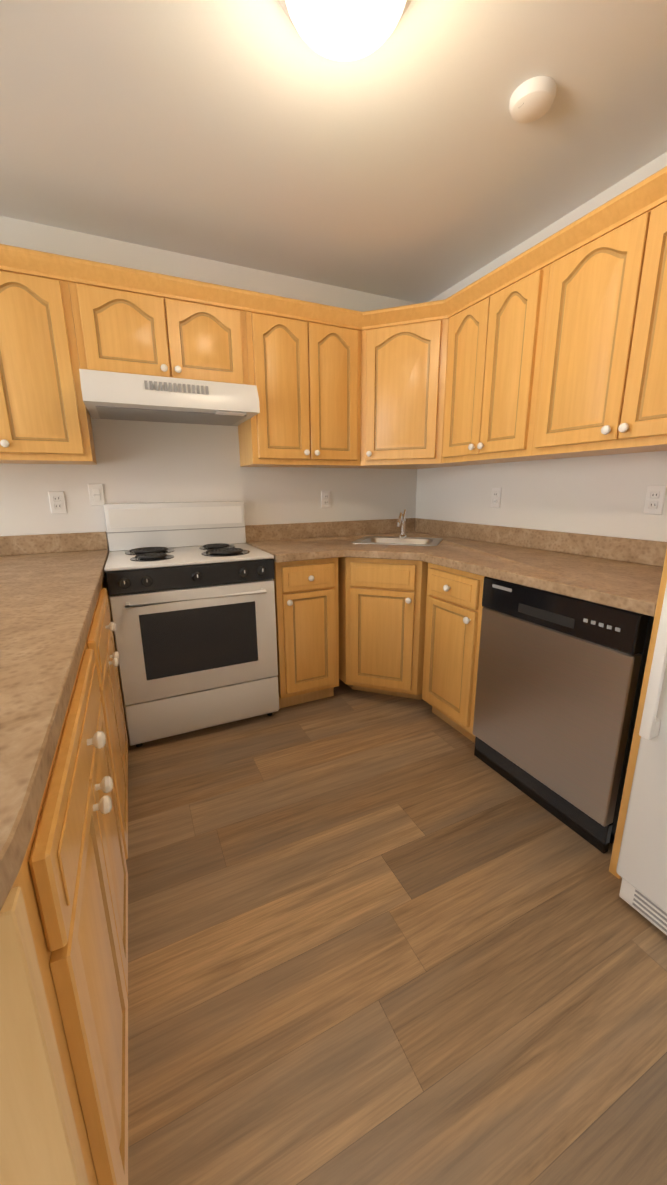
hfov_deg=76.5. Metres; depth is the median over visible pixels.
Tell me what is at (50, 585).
countertop
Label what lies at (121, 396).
range hood
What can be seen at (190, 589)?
stove
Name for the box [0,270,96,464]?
upper cabinet
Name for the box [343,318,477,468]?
upper cabinet
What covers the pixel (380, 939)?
floor
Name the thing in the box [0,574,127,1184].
base cabinet
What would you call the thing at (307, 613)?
base cabinet
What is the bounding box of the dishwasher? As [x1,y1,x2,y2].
[473,576,653,853]
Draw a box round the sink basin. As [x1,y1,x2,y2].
[351,536,442,549]
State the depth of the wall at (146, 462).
2.39 m
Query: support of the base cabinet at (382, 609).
on the floor
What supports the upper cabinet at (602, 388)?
attached to the wall at (602, 495)
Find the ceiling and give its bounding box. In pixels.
[0,0,666,302]
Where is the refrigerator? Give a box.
[616,584,666,934]
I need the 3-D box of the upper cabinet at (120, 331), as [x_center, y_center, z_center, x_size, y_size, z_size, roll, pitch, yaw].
[-0.847,-1.235,2.134,0.769,0.399,0.352,-7,15,-24]
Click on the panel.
(636, 738)
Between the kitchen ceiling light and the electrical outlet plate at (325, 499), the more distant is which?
the electrical outlet plate at (325, 499)
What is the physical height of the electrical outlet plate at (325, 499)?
0.116 m
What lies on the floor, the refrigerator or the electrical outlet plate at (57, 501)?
the refrigerator
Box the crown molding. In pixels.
[0,166,666,329]
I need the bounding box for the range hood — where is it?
[79,369,259,425]
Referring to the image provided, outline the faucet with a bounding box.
[396,510,406,538]
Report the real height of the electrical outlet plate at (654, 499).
0.116 m
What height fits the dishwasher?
0.872 m
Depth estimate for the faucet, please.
2.75 m
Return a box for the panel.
[609,549,666,878]
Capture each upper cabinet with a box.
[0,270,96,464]
[68,281,248,384]
[238,311,360,467]
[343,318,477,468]
[442,264,572,463]
[532,201,666,456]
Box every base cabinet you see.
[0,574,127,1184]
[273,558,338,708]
[338,557,427,699]
[422,563,484,742]
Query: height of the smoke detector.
0.042 m
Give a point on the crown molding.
(649, 193)
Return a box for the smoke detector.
[509,76,556,122]
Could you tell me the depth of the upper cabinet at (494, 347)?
2.00 m
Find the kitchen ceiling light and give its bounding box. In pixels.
[279,0,411,60]
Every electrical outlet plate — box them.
[48,491,66,513]
[321,491,330,507]
[491,488,500,507]
[643,485,666,514]
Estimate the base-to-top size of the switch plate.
0.116 m
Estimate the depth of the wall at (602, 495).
2.10 m
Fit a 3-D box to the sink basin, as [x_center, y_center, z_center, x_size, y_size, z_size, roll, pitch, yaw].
[0.404,-0.309,2.644,0.612,0.034,0.612,-7,15,-24]
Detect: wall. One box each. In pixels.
[0,216,417,550]
[415,152,666,541]
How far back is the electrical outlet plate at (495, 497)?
2.48 m
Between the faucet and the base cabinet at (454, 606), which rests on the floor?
the base cabinet at (454, 606)
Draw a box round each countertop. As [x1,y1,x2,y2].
[0,532,108,910]
[245,510,666,616]
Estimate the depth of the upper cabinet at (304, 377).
2.34 m
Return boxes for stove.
[103,501,278,746]
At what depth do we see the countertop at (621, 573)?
2.11 m
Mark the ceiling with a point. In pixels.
(409, 159)
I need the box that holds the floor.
[124,679,666,1184]
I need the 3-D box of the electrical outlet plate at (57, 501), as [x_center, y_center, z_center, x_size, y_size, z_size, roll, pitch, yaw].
[-1.448,-0.472,2.221,0.072,0.116,0.010,-7,15,-24]
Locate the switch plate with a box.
[88,484,104,505]

